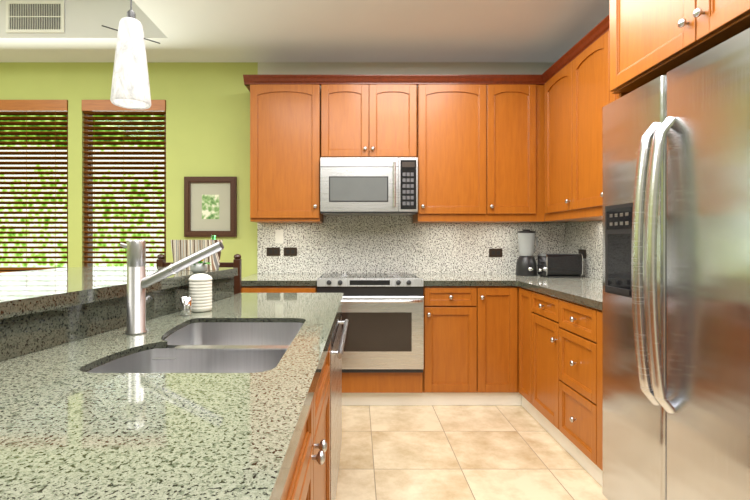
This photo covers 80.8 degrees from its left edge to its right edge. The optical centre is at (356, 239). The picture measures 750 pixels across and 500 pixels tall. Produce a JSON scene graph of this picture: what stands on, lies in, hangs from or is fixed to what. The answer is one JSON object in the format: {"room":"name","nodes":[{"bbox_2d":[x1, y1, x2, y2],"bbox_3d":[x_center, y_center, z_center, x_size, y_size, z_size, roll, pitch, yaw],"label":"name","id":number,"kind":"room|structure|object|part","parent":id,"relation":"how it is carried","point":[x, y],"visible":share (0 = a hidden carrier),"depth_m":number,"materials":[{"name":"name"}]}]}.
{"room":"kitchen","nodes":[
{"label":"kitchen","id":0,"kind":"room"},
{"bbox_2d":[0,0,189,61],"bbox_3d":[-3.316,-1.755,3.561,3.768,0.450,0.457,0,0,0],"label":"ceiling soffit","id":1,"kind":"structure","parent":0,"point":[84,39],"depth_m":3.36,"materials":[{"name":"white paint"}]},
{"bbox_2d":[6,1,64,32],"bbox_3d":[-2.433,-1.688,3.326,0.439,0.239,0.008,0,0,0],"label":"ceiling vent","id":2,"kind":"object","parent":1,"relation":"in","point":[21,16],"visible":1,"depth_m":3.33,"materials":[{"name":"white plastic"}]},
{"bbox_2d":[0,62,566,277],"bbox_3d":[-1.635,-0.340,3.850,7.130,3.080,0.120,0,0,0],"label":"wall","id":3,"kind":"structure","parent":0,"point":[208,103],"depth_m":3.79,"materials":[{"name":"paint"}]},
{"bbox_2d":[0,114,67,272],"bbox_3d":[-2.845,-0.451,3.828,0.751,1.511,0.145,0,0,0],"label":"window","id":4,"kind":"structure","parent":3,"relation":"in","point":[2,265],"depth_m":3.88,"materials":[{"name":"glass"}]},
{"bbox_2d":[0,100,67,269],"bbox_3d":[-2.844,-0.473,3.809,0.703,1.462,0.062,0,0,0],"label":"blinds","id":5,"kind":"object","parent":4,"relation":"attached to","point":[7,107],"depth_m":3.80,"materials":[{"name":"brown wood"}]},
{"bbox_2d":[84,114,165,266],"bbox_3d":[-2.007,-0.451,3.828,0.764,1.511,0.145,0,0,0],"label":"window","id":6,"kind":"structure","parent":3,"relation":"in","point":[85,115],"depth_m":3.88,"materials":[{"name":"glass"}]},
{"bbox_2d":[82,100,165,262],"bbox_3d":[-2.007,-0.473,3.809,0.716,1.462,0.062,0,0,0],"label":"blinds","id":7,"kind":"object","parent":6,"relation":"attached to","point":[90,107],"depth_m":3.80,"materials":[{"name":"brown wood"}]},
{"bbox_2d":[184,177,236,236],"bbox_3d":[-1.258,-0.284,3.774,0.448,0.517,0.028,0,0,0],"label":"picture frame","id":8,"kind":"object","parent":3,"relation":"attached to","point":[210,203],"visible":1,"depth_m":3.78,"materials":[{"name":"brown wood"}]},
{"bbox_2d":[257,216,602,279],"bbox_3d":[0.477,0.035,2.917,2.661,0.509,1.743,0,0,0],"label":"backsplash","id":9,"kind":"structure","parent":3,"relation":"attached to","point":[340,244],"depth_m":3.77,"materials":[{"name":"grey stone"}]},
{"bbox_2d":[267,229,296,255],"label":"outlet plates","id":10,"kind":"object","parent":9,"relation":"attached to","point":[275,251],"depth_m":3.76,"materials":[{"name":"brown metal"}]},
{"bbox_2d":[489,249,501,256],"label":"outlet plates","id":11,"kind":"object","parent":9,"relation":"attached to","point":[492,252],"depth_m":3.76,"materials":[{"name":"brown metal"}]},
{"bbox_2d":[578,249,585,258],"label":"outlet plates","id":12,"kind":"object","parent":9,"relation":"attached to","point":[580,251],"depth_m":3.47,"materials":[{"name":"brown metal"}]},
{"bbox_2d":[243,0,749,222],"bbox_3d":[0.462,-0.083,2.374,2.693,2.565,2.828,0,0,0],"label":"upper cabinet","id":13,"kind":"object","parent":3,"relation":"attached to","point":[488,148],"visible":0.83,"depth_m":3.44,"materials":[{"name":"brown wood"}]},
{"bbox_2d":[320,157,417,215],"bbox_3d":[0.093,-0.423,3.562,0.753,0.430,0.407,0,0,0],"label":"microwave","id":14,"kind":"object","parent":13,"relation":"attached to","point":[349,186],"visible":1,"depth_m":3.40,"materials":[{"name":"metal"}]},
{"bbox_2d":[133,0,608,61],"bbox_3d":[0.249,-1.755,0.355,3.362,0.450,7.110,0,0,0],"label":"ceiling","id":15,"kind":"structure","parent":0,"point":[202,30],"depth_m":3.17,"materials":[{"name":"white paint"}]},
{"bbox_2d":[102,0,159,109],"bbox_3d":[-0.816,-1.009,1.590,0.131,1.038,0.159,0,0,45],"label":"pendant lamp","id":16,"kind":"object","parent":15,"relation":"hanging from","point":[130,89],"visible":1,"depth_m":1.55,"materials":[{"name":"white glass"}]},
{"bbox_3d":[-0.816,-0.641,1.590,0.132,0.303,0.132,0,0,0],"label":"lamp shade","id":17,"kind":"part","parent":16,"relation":"part of","materials":[{"name":"white glass"}]},
{"bbox_3d":[-0.816,-1.120,1.590,0.201,0.815,0.120,0,0,0],"label":"cord","id":18,"kind":"part","parent":16,"relation":"part of","materials":[{"name":"black plastic"}]},
{"bbox_2d":[335,405,607,499],"bbox_3d":[-1.635,1.230,0.355,7.130,0.060,7.110,0,0,0],"label":"floor","id":19,"kind":"structure","parent":0,"point":[388,452],"depth_m":2.44,"materials":[{"name":"tile"}]},
{"bbox_2d":[0,266,348,499],"bbox_3d":[-1.009,0.672,0.917,1.928,1.055,3.041,0,0,0],"label":"kitchen island","id":20,"kind":"object","parent":19,"relation":"on","point":[68,432],"visible":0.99,"depth_m":0.84,"materials":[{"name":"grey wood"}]},
{"bbox_2d":[120,240,223,334],"bbox_3d":[-0.577,0.144,1.372,0.326,0.289,0.062,0,0,0],"label":"faucet","id":21,"kind":"object","parent":20,"relation":"on","point":[137,281],"visible":1,"depth_m":1.35,"materials":[{"name":"metal"}]},
{"bbox_2d":[180,297,191,315],"bbox_3d":[-0.659,0.255,1.695,0.045,0.068,0.044,0,0,0],"label":"steel cup","id":22,"kind":"object","parent":20,"relation":"on","point":[185,302],"visible":1,"depth_m":1.68,"materials":[{"name":"silver metal"}]},
{"bbox_2d":[87,322,303,372],"bbox_3d":[-0.399,0.406,1.298,0.487,0.200,0.736,0,0,0],"label":"double-bowl sink","id":23,"kind":"object","parent":20,"relation":"in","point":[202,347],"visible":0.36,"depth_m":1.24,"materials":[{"name":"metal"}]},
{"bbox_2d":[170,240,222,270],"bbox_3d":[-0.775,0.071,2.130,0.226,0.145,0.120,0,0,8],"label":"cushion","id":24,"kind":"object","parent":20,"relation":"on","point":[181,249],"visible":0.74,"depth_m":2.08,"materials":[{"name":"fabric"}]},
{"bbox_2d":[189,273,211,311],"bbox_3d":[-0.640,0.213,1.800,0.092,0.152,0.092,0,0,0],"label":"jar","id":25,"kind":"object","parent":20,"relation":"on","point":[200,285],"visible":0.92,"depth_m":1.76,"materials":[{"name":"white ceramic"}]},
{"bbox_2d":[191,259,210,272],"bbox_3d":[-0.699,0.108,1.960,0.152,0.072,0.158,0,0,40],"label":"flower vase","id":26,"kind":"object","parent":20,"relation":"on","point":[200,267],"visible":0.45,"depth_m":1.94,"materials":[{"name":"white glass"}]},
{"bbox_2d":[329,308,348,499],"bbox_3d":[-0.080,0.714,1.985,0.071,0.743,0.800,0,0,0],"label":"dishwasher","id":27,"kind":"object","parent":20,"relation":"in","point":[337,343],"depth_m":1.84,"materials":[{"name":"metal"}]},
{"bbox_2d":[156,254,241,294],"bbox_3d":[-0.950,0.641,2.868,0.506,1.117,0.483,0,0,0],"label":"bar stool","id":28,"kind":"object","parent":19,"relation":"on","point":[237,261],"visible":0.21,"depth_m":2.63,"materials":[{"name":"brown wood"}]},
{"bbox_2d":[317,273,423,392],"bbox_3d":[0.093,0.737,3.401,0.751,0.926,0.729,0,0,0],"label":"range","id":29,"kind":"object","parent":19,"relation":"on","point":[383,352],"visible":0.89,"depth_m":3.10,"materials":[{"name":"metal"}]},
{"bbox_3d":[0.093,0.655,3.090,0.751,0.520,0.107,0,0,0],"label":"stove oven door","id":30,"kind":"part","parent":29,"relation":"part of","materials":[{"name":"metal"}]},
{"bbox_2d":[242,286,602,486],"bbox_3d":[0.471,0.765,2.914,2.673,0.869,1.748,0,0,0],"label":"base cabinet","id":31,"kind":"object","parent":19,"relation":"on","point":[541,353],"visible":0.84,"depth_m":3.15,"materials":[{"name":"brown wood"}]},
{"bbox_2d":[242,274,602,310],"bbox_3d":[0.467,0.309,2.917,2.683,0.039,1.743,0,0,0],"label":"countertop","id":32,"kind":"structure","parent":31,"relation":"on","point":[586,291],"depth_m":3.14,"materials":[{"name":"stone"}]},
{"bbox_2d":[516,229,537,275],"bbox_3d":[1.392,0.102,3.613,0.170,0.375,0.175,0,0,25],"label":"blender","id":33,"kind":"object","parent":32,"relation":"on","point":[526,265],"visible":1,"depth_m":3.56,"materials":[{"name":"black plastic"}]},
{"bbox_2d":[538,253,582,277],"bbox_3d":[1.582,0.198,3.452,0.294,0.183,0.170,0,0,0],"label":"toaster","id":34,"kind":"object","parent":32,"relation":"on","point":[550,265],"visible":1,"depth_m":3.37,"materials":[{"name":"black metal"}]},
{"bbox_2d":[603,28,749,499],"bbox_3d":[1.389,0.304,1.478,0.802,1.768,0.915,0,0,0],"label":"refrigerator","id":35,"kind":"object","parent":19,"relation":"on","point":[676,146],"visible":1,"depth_m":1.46,"materials":[{"name":"silver metal"}]}
]}

